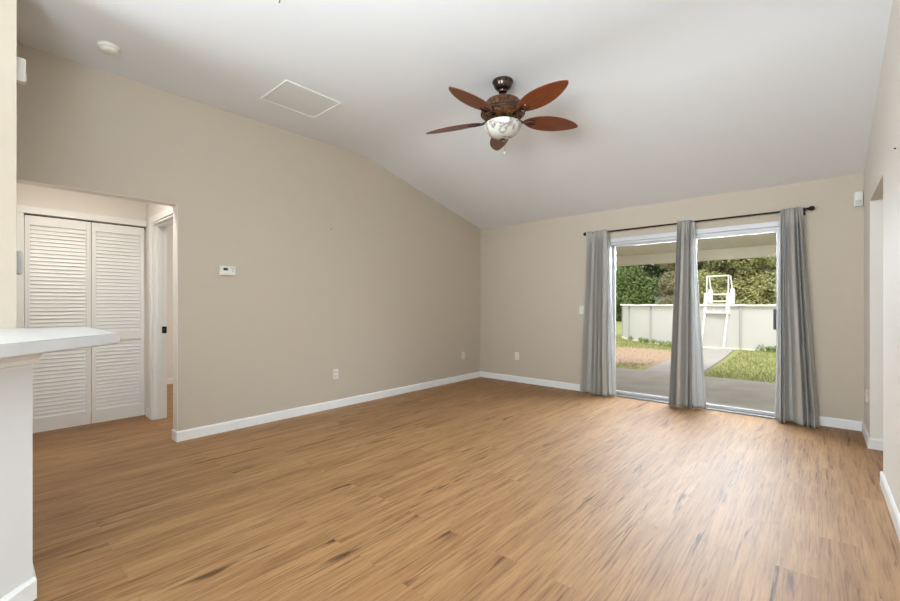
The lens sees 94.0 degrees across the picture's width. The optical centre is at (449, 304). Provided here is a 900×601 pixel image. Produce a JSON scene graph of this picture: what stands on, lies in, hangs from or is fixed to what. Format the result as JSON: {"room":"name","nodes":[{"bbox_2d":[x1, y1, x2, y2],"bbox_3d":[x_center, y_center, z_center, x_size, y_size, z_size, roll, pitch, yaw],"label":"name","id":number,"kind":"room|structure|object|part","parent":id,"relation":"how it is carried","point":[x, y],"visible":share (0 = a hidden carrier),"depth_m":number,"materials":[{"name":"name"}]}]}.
{"room":"empty living room","nodes":[
{"label":"empty living room","id":0,"kind":"room"},
{"bbox_2d":[0,0,16,328],"bbox_3d":[-2.757,-0.312,2.548,0.906,3.027,0.130,0,0,41],"label":"wall partition","id":1,"kind":"structure","parent":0,"point":[8,8],"depth_m":2.27,"materials":[{"name":"beige paint"}]},
{"bbox_2d":[17,251,22,274],"bbox_3d":[-2.440,-0.234,2.374,0.080,0.130,0.028,0,0,41],"label":"keypad","id":2,"kind":"object","parent":1,"relation":"attached to","point":[19,253],"visible":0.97,"depth_m":2.35,"materials":[{"name":"grey plastic"}]},
{"bbox_2d":[17,57,26,84],"bbox_3d":[-2.449,-1.329,2.395,0.060,0.136,0.047,0,0,41],"label":"sensor","id":3,"kind":"object","parent":1,"relation":"attached to","point":[21,63],"visible":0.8,"depth_m":2.38,"materials":[{"name":"white plastic"}]},
{"bbox_2d":[0,367,32,598],"bbox_3d":[-1.824,0.692,1.206,0.554,1.018,2.421,0,0,-19],"label":"wall","id":4,"kind":"structure","parent":0,"point":[16,385],"depth_m":1.64,"materials":[{"name":"white paint"}]},
{"bbox_2d":[0,566,36,600],"bbox_3d":[-1.765,1.156,1.228,0.459,0.090,2.430,0,0,-19],"label":"baseboard","id":5,"kind":"structure","parent":4,"relation":"attached to","point":[27,591],"depth_m":1.67,"materials":[{"name":"white paint"}]},
{"bbox_2d":[0,354,42,371],"bbox_3d":[-1.755,0.218,1.235,0.483,0.070,2.446,0,0,-19],"label":"trim","id":6,"kind":"structure","parent":4,"relation":"attached to","point":[6,364],"depth_m":1.63,"materials":[{"name":"white paint"}]},
{"bbox_2d":[0,326,119,358],"bbox_3d":[-1.756,0.158,1.245,0.852,0.050,2.674,0,0,-17],"label":"countertop","id":7,"kind":"structure","parent":4,"relation":"on","point":[17,342],"depth_m":1.72,"materials":[{"name":"white stone"}]},
{"bbox_2d":[17,183,146,226],"bbox_3d":[-3.700,-0.019,4.091,0.120,2.440,1.205,0,0,41],"label":"wall","id":8,"kind":"structure","parent":0,"point":[27,195],"depth_m":4.09,"materials":[{"name":"white paint"}]},
{"bbox_2d":[17,205,146,327],"bbox_3d":[-3.580,0.153,4.126,0.015,2.095,0.990,0,0,41],"label":"trim","id":9,"kind":"structure","parent":8,"relation":"attached to","point":[21,209],"depth_m":3.83,"materials":[{"name":"white paint"}]},
{"bbox_2d":[24,214,144,432],"bbox_3d":[-3.588,0.180,4.176,0.057,2.014,0.920,0,0,41],"label":"door","id":10,"kind":"structure","parent":8,"relation":"in","point":[78,273],"depth_m":4.14,"materials":[{"name":"white wood"}]},
{"bbox_2d":[144,203,171,414],"bbox_3d":[-2.852,-0.019,4.228,1.214,2.440,0.120,0,0,41],"label":"wall","id":11,"kind":"structure","parent":0,"point":[152,209],"depth_m":4.48,"materials":[{"name":"white paint"}]},
{"bbox_2d":[149,207,172,419],"bbox_3d":[-2.804,0.148,4.096,0.910,2.105,0.016,0,0,41],"label":"trim","id":12,"kind":"structure","parent":11,"relation":"attached to","point":[169,211],"depth_m":4.35,"materials":[{"name":"white paint"}]},
{"bbox_2d":[152,214,172,419],"bbox_3d":[-2.759,0.181,4.148,0.780,2.040,0.126,0,0,41],"label":"door","id":13,"kind":"structure","parent":11,"relation":"in","point":[159,228],"depth_m":4.38,"materials":[{"name":"white paint"}]},
{"bbox_2d":[167,224,172,377],"bbox_3d":[-2.499,-0.019,6.078,3.124,2.440,3.365,0,0,41],"label":"wall","id":14,"kind":"structure","parent":0,"point":[169,228],"depth_m":6.32,"materials":[{"name":"white paint"}]},
{"bbox_2d":[167,378,172,383],"bbox_3d":[-3.570,1.156,7.032,0.014,0.090,3.145,0,0,41],"label":"baseboard","id":15,"kind":"structure","parent":14,"relation":"attached to","point":[169,380],"depth_m":6.30,"materials":[{"name":"white paint"}]},
{"bbox_2d":[17,43,479,430],"bbox_3d":[-2.527,-0.312,3.587,0.120,3.027,9.054,0,0,41],"label":"wall","id":16,"kind":"structure","parent":0,"point":[386,297],"depth_m":4.26,"materials":[{"name":"beige paint"}]},
{"bbox_2d":[17,179,177,430],"bbox_3d":[-2.762,0.164,3.321,0.118,2.075,1.025,0,0,41],"label":"trim","id":17,"kind":"structure","parent":16,"relation":"attached to","point":[175,206],"depth_m":3.68,"materials":[{"name":"white paint"}]},
{"bbox_2d":[172,429,176,441],"bbox_3d":[-2.428,1.156,3.700,0.120,0.090,0.014,0,0,41],"label":"baseboard","id":18,"kind":"structure","parent":16,"relation":"attached to","point":[173,430],"depth_m":3.69,"materials":[{"name":"white paint"}]},
{"bbox_2d":[219,266,235,275],"bbox_3d":[-2.100,-0.314,3.960,0.030,0.090,0.148,0,0,41],"label":"thermostat","id":19,"kind":"object","parent":16,"relation":"attached to","point":[223,270],"visible":1,"depth_m":3.95,"materials":[{"name":"white plastic"}]},
{"bbox_2d":[176,371,480,441],"bbox_3d":[-0.936,1.156,5.297,0.014,0.090,4.383,0,0,41],"label":"baseboard","id":20,"kind":"structure","parent":16,"relation":"attached to","point":[188,434],"depth_m":4.56,"materials":[{"name":"white paint"}]},
{"bbox_2d":[333,369,337,378],"bbox_3d":[-1.323,0.809,4.860,0.010,0.116,0.072,0,0,41],"label":"wall outlet","id":21,"kind":"object","parent":16,"relation":"attached to","point":[335,371],"visible":1,"depth_m":4.86,"materials":[{"name":"white plastic"}]},
{"bbox_2d":[17,0,892,228],"bbox_3d":[-0.121,-1.614,1.473,6.526,0.824,9.354,0,0,41],"label":"ceiling","id":22,"kind":"structure","parent":0,"point":[668,100],"depth_m":3.22,"materials":[{"name":"white paint"}]},
{"bbox_2d":[96,41,121,55],"bbox_3d":[-2.418,-1.804,2.975,0.140,0.044,0.140,0,0,41],"label":"smoke detector","id":23,"kind":"object","parent":22,"relation":"attached to","point":[109,48],"visible":1,"depth_m":2.94,"materials":[{"name":"white plastic"}]},
{"bbox_2d":[260,80,340,117],"bbox_3d":[-1.333,-1.822,3.759,0.464,0.008,0.524,0,0,41],"label":"access panel","id":24,"kind":"object","parent":22,"relation":"attached to","point":[290,95],"visible":1,"depth_m":3.73,"materials":[{"name":"white paint"}]},
{"bbox_2d":[426,76,577,154],"bbox_3d":[0.400,-1.524,3.392,1.314,0.604,1.264,0,0,41],"label":"ceiling fan","id":25,"kind":"object","parent":22,"relation":"hanging from","point":[502,113],"visible":1,"depth_m":3.33,"materials":[{"name":"brown wood"}]},
{"bbox_3d":[0.025,-1.505,3.599,0.505,0.046,0.180,-1,0,21],"label":"blade","id":26,"kind":"part","parent":25,"relation":"part of","materials":[{"name":"brown wood"}]},
{"bbox_3d":[0.156,-1.508,3.101,0.180,0.046,0.505,-1,0,39],"label":"blade","id":27,"kind":"part","parent":25,"relation":"part of","materials":[{"name":"brown wood"}]},
{"bbox_3d":[0.458,-1.515,3.877,0.180,0.046,0.505,-1,0,3],"label":"blade","id":28,"kind":"part","parent":25,"relation":"part of","materials":[{"name":"brown wood"}]},
{"bbox_3d":[0.433,-1.419,3.440,0.302,0.109,0.302,0,0,41],"label":"lamp shade","id":29,"kind":"part","parent":25,"relation":"part of","materials":[{"name":"white glass"}]},
{"bbox_3d":[0.669,-1.519,3.072,0.180,0.046,0.505,-1,0,-33],"label":"blade","id":30,"kind":"part","parent":25,"relation":"part of","materials":[{"name":"brown wood"}]},
{"bbox_3d":[0.856,-1.524,3.551,0.505,0.046,0.180,-1,0,-15],"label":"blade","id":31,"kind":"part","parent":25,"relation":"part of","materials":[{"name":"brown wood"}]},
{"bbox_2d":[33,377,899,600],"bbox_3d":[-1.336,1.261,2.494,9.700,0.120,9.384,0,0,41],"label":"floor","id":32,"kind":"structure","parent":0,"point":[480,488],"depth_m":2.53,"materials":[{"name":"brown wood"}]},
{"bbox_2d":[480,173,863,421],"bbox_3d":[2.916,-0.019,4.931,6.526,2.440,0.150,0,0,41],"label":"wall","id":33,"kind":"structure","parent":0,"point":[532,274],"depth_m":5.32,"materials":[{"name":"beige paint"}]},
{"bbox_2d":[515,352,518,359],"bbox_3d":[1.032,0.801,6.479,0.072,0.116,0.010,0,0,41],"label":"wall outlet","id":34,"kind":"object","parent":33,"relation":"attached to","point":[516,353],"visible":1,"depth_m":6.47,"materials":[{"name":"white plastic"}]},
{"bbox_2d":[481,371,579,390],"bbox_3d":[1.293,1.156,6.247,2.082,0.090,0.014,0,0,41],"label":"baseboard","id":35,"kind":"structure","parent":33,"relation":"attached to","point":[571,386],"depth_m":6.29,"materials":[{"name":"white paint"}]},
{"bbox_2d":[579,306,583,313],"bbox_3d":[1.816,0.079,5.788,0.072,0.116,0.014,0,0,41],"label":"light switch","id":36,"kind":"object","parent":33,"relation":"attached to","point":[581,308],"visible":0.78,"depth_m":5.79,"materials":[{"name":"white plastic"}]},
{"bbox_2d":[609,221,778,419],"bbox_3d":[2.810,0.169,4.969,1.865,2.065,0.192,0,0,41],"label":"door","id":37,"kind":"structure","parent":33,"relation":"in","point":[766,227],"depth_m":4.82,"materials":[{"name":"white metal"}]},
{"bbox_3d":[2.540,0.186,5.271,0.970,1.985,0.034,0,0,41],"label":"sash","id":38,"kind":"part","parent":37,"relation":"part of","materials":[{"name":"white metal"}]},
{"bbox_3d":[2.821,0.169,4.981,1.865,2.065,0.160,0,0,41],"label":"frame","id":39,"kind":"part","parent":37,"relation":"part of","materials":[{"name":"white metal"}]},
{"bbox_3d":[3.158,0.186,4.657,0.840,1.985,0.034,0,0,41],"label":"sash","id":40,"kind":"part","parent":37,"relation":"part of","materials":[{"name":"clear glass"}]},
{"bbox_3d":[3.445,0.161,4.447,0.028,0.220,0.029,0,0,41],"label":"handle","id":41,"kind":"part","parent":37,"relation":"part of","materials":[{"name":"grey metal"}]},
{"bbox_2d":[583,206,814,235],"bbox_3d":[2.718,-0.936,4.928,2.368,0.080,0.114,0,0,41],"label":"curtain rod","id":42,"kind":"object","parent":33,"relation":"attached to","point":[811,208],"visible":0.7,"depth_m":4.65,"materials":[{"name":"black metal"}]},
{"bbox_2d":[580,229,616,396],"bbox_3d":[1.946,0.113,5.562,0.515,2.164,0.123,0,0,41],"label":"curtain","id":43,"kind":"object","parent":42,"relation":"hanging from","point":[598,373],"visible":1,"depth_m":5.53,"materials":[{"name":"grey fabric"}]},
{"bbox_2d":[668,220,705,408],"bbox_3d":[2.745,0.113,4.854,0.376,2.163,0.122,0,0,43],"label":"curtain","id":44,"kind":"object","parent":42,"relation":"hanging from","point":[687,379],"visible":1,"depth_m":4.85,"materials":[{"name":"grey fabric"}]},
{"bbox_2d":[775,207,819,428],"bbox_3d":[3.454,0.114,4.185,0.354,2.164,0.195,0,0,41],"label":"curtain","id":45,"kind":"object","parent":42,"relation":"hanging from","point":[796,401],"visible":1,"depth_m":4.21,"materials":[{"name":"grey fabric"}]},
{"bbox_2d":[819,416,862,430],"bbox_3d":[3.697,1.156,4.136,0.547,0.090,0.014,0,0,41],"label":"baseboard","id":46,"kind":"structure","parent":33,"relation":"attached to","point":[824,421],"depth_m":4.06,"materials":[{"name":"white paint"}]},
{"bbox_2d":[854,191,862,206],"bbox_3d":[3.863,-0.994,3.968,0.060,0.136,0.047,0,0,41],"label":"sensor","id":47,"kind":"object","parent":33,"relation":"attached to","point":[858,196],"visible":1,"depth_m":3.95,"materials":[{"name":"white plastic"}]},
{"bbox_2d":[864,0,899,513],"bbox_3d":[0.965,-0.312,0.519,0.120,3.027,9.054,0,0,41],"label":"wall","id":48,"kind":"structure","parent":0,"point":[882,165],"depth_m":2.72,"materials":[{"name":"white paint"}]},
{"bbox_2d":[862,422,869,448],"bbox_3d":[3.687,1.156,3.720,0.014,0.090,0.624,0,0,41],"label":"baseboard","id":49,"kind":"structure","parent":48,"relation":"attached to","point":[864,430],"depth_m":3.66,"materials":[{"name":"white paint"}]},
{"bbox_2d":[880,472,899,541],"bbox_3d":[0.397,1.156,-0.026,0.014,0.090,7.485,0,0,41],"label":"baseboard","id":50,"kind":"structure","parent":48,"relation":"attached to","point":[895,516],"depth_m":2.39,"materials":[{"name":"white paint"}]},
{"bbox_3d":[4.279,0.001,2.870,1.758,2.400,0.100,0,0,41],"label":"wall","id":51,"kind":"structure","parent":0,"visible":0},
{"bbox_2d":[870,438,882,450],"bbox_3d":[4.159,1.156,2.900,1.778,0.090,0.014,0,0,41],"label":"baseboard","id":52,"kind":"structure","parent":51,"relation":"attached to","point":[876,444],"depth_m":3.46,"materials":[{"name":"white paint"}]},
{"label":"outside","id":53,"kind":"structure","parent":0,"visible":0},
{"bbox_2d":[616,319,775,382],"bbox_3d":[17.371,1.361,22.808,60.000,0.036,40.000,0,0,41],"label":"lawn","id":54,"kind":"structure","parent":53,"point":[643,352],"depth_m":10.48,"materials":[{"name":"green plant"}]},
{"bbox_2d":[616,264,662,320],"bbox_3d":[15.157,-3.459,34.197,7.959,10.763,6.764,0,0,31],"label":"tree","id":55,"kind":"object","parent":54,"relation":"on","point":[629,285],"visible":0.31,"depth_m":32.09,"materials":[{"name":"green plant"}]},
{"bbox_2d":[637,337,648,342],"bbox_3d":[6.808,1.276,14.761,0.411,0.225,0.306,0,0,41],"label":"clump","id":56,"kind":"object","parent":54,"relation":"on","point":[639,339],"visible":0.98,"depth_m":14.71,"materials":[{"name":"green plant"}]},
{"bbox_2d":[618,264,668,312],"bbox_3d":[17.411,-2.776,36.395,5.865,9.715,3.970,0,0,41],"label":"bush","id":57,"kind":"object","parent":54,"relation":"on","point":[648,267],"visible":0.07,"depth_m":35.46,"materials":[{"name":"green plant"}]},
{"bbox_2d":[652,287,663,303],"bbox_3d":[17.573,0.011,30.616,4.800,2.700,2.200,0,0,41],"label":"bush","id":58,"kind":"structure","parent":54,"relation":"on","point":[655,293],"depth_m":31.27,"materials":[{"name":"green plant"}]},
{"bbox_2d":[651,339,664,343],"bbox_3d":[6.957,1.273,14.055,0.491,0.220,0.346,0,0,41],"label":"clump","id":59,"kind":"object","parent":54,"relation":"on","point":[652,341],"visible":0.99,"depth_m":14.01,"materials":[{"name":"green plant"}]},
{"bbox_2d":[651,262,714,303],"bbox_3d":[18.782,-2.726,33.388,6.074,9.763,4.080,0,0,41],"label":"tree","id":60,"kind":"object","parent":54,"relation":"on","point":[701,267],"visible":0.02,"depth_m":34.12,"materials":[{"name":"green plant"}]},
{"bbox_2d":[658,260,716,303],"bbox_3d":[16.640,-2.298,28.844,4.331,7.902,3.488,0,0,44],"label":"tree","id":61,"kind":"object","parent":54,"relation":"on","point":[666,281],"visible":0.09,"depth_m":29.23,"materials":[{"name":"green plant"}]},
{"bbox_2d":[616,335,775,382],"bbox_3d":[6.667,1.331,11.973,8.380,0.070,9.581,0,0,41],"label":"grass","id":62,"kind":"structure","parent":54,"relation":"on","point":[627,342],"depth_m":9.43,"materials":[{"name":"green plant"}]},
{"bbox_2d":[620,304,775,351],"bbox_3d":[10.744,0.691,15.718,8.102,1.380,8.080,0,0,41],"label":"pool","id":63,"kind":"object","parent":54,"relation":"on","point":[749,326],"visible":0.52,"depth_m":12.81,"materials":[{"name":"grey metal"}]},
{"bbox_3d":[10.744,0.038,15.718,8.080,0.045,8.080,0,0,41],"label":"rail","id":64,"kind":"part","parent":63,"relation":"part of","materials":[{"name":"white plastic"}]},
{"bbox_2d":[697,258,756,273],"bbox_3d":[18.318,-2.367,29.183,6.087,8.728,4.388,0,0,41],"label":"tree","id":65,"kind":"object","parent":54,"relation":"on","point":[756,258],"visible":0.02,"depth_m":28.19,"materials":[{"name":"green plant"}]},
{"bbox_2d":[698,257,775,303],"bbox_3d":[18.219,-2.393,25.936,4.758,8.258,5.799,0,0,-43],"label":"tree","id":66,"kind":"object","parent":54,"relation":"on","point":[718,286],"visible":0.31,"depth_m":24.90,"materials":[{"name":"green plant"}]},
{"bbox_2d":[720,258,775,303],"bbox_3d":[19.540,-2.252,25.004,5.794,8.439,5.433,0,0,0],"label":"tree","id":67,"kind":"object","parent":54,"relation":"on","point":[737,282],"visible":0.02,"depth_m":25.25,"materials":[{"name":"green plant"}]},
{"bbox_2d":[755,344,774,351],"bbox_3d":[8.998,1.284,11.972,0.270,0.251,0.465,0,0,-33],"label":"clump","id":68,"kind":"object","parent":54,"relation":"on","point":[768,349],"visible":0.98,"depth_m":11.92,"materials":[{"name":"green plant"}]},
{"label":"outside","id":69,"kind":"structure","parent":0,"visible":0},
{"bbox_2d":[616,367,775,411],"bbox_3d":[3.049,1.396,6.881,13.500,0.210,2.956,0,0,41],"label":"patio","id":70,"kind":"structure","parent":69,"point":[755,395],"depth_m":6.42,"materials":[{"name":"grey concrete"}]},
{"bbox_3d":[2.219,0.260,9.497,0.090,2.062,0.090,0,0,41],"label":"porch post","id":71,"kind":"object","parent":70,"relation":"on","visible":0},
{"bbox_2d":[616,245,775,265],"bbox_3d":[3.985,-0.910,7.946,13.500,0.278,0.100,0,0,41],"label":"beam","id":72,"kind":"structure","parent":71,"relation":"on","point":[764,251],"depth_m":7.36,"materials":[{"name":"beige paint"}]},
{"bbox_2d":[616,232,775,255],"bbox_3d":[3.013,-1.121,6.840,13.500,0.336,2.846,0,0,41],"label":"porch roof","id":73,"kind":"structure","parent":72,"relation":"on","point":[762,239],"depth_m":7.01,"materials":[{"name":"paint"}]},
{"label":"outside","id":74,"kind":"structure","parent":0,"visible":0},
{"bbox_2d":[645,347,733,372],"bbox_3d":[6.026,1.409,10.227,0.976,0.185,6.031,0,0,40],"label":"walkway","id":75,"kind":"structure","parent":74,"point":[711,357],"depth_m":9.94,"materials":[{"name":"concrete"}]},
{"bbox_2d":[702,275,734,348],"bbox_3d":[8.200,0.240,12.839,1.178,2.242,0.700,0,0,-41],"label":"pool ladder","id":76,"kind":"object","parent":75,"relation":"on","point":[708,297],"visible":0.82,"depth_m":12.77,"materials":[{"name":"white plastic"}]},
{"bbox_3d":[7.781,0.616,12.868,0.533,1.448,0.066,0,0,-41],"label":"rail","id":77,"kind":"part","parent":76,"relation":"part of","materials":[{"name":"white plastic"}]},
{"bbox_3d":[8.077,-0.069,13.130,0.570,0.820,0.090,0,0,-41],"label":"panel","id":78,"kind":"part","parent":76,"relation":"part of","materials":[{"name":"white plastic"}]},
{"bbox_3d":[8.109,-0.575,13.144,0.417,0.593,0.040,0,0,-41],"label":"handrail","id":79,"kind":"part","parent":76,"relation":"part of","materials":[{"name":"white plastic"}]},
{"bbox_3d":[8.166,0.616,12.421,0.533,1.448,0.066,0,0,-41],"label":"rail","id":80,"kind":"part","parent":76,"relation":"part of","materials":[{"name":"white plastic"}]},
{"bbox_3d":[8.469,-0.069,12.675,0.570,0.820,0.090,0,0,-41],"label":"panel","id":81,"kind":"part","parent":76,"relation":"part of","materials":[{"name":"white plastic"}]},
{"bbox_3d":[8.488,-0.575,12.704,0.417,0.593,0.040,0,0,-41],"label":"handrail","id":82,"kind":"part","parent":76,"relation":"part of","materials":[{"name":"white plastic"}]}
]}

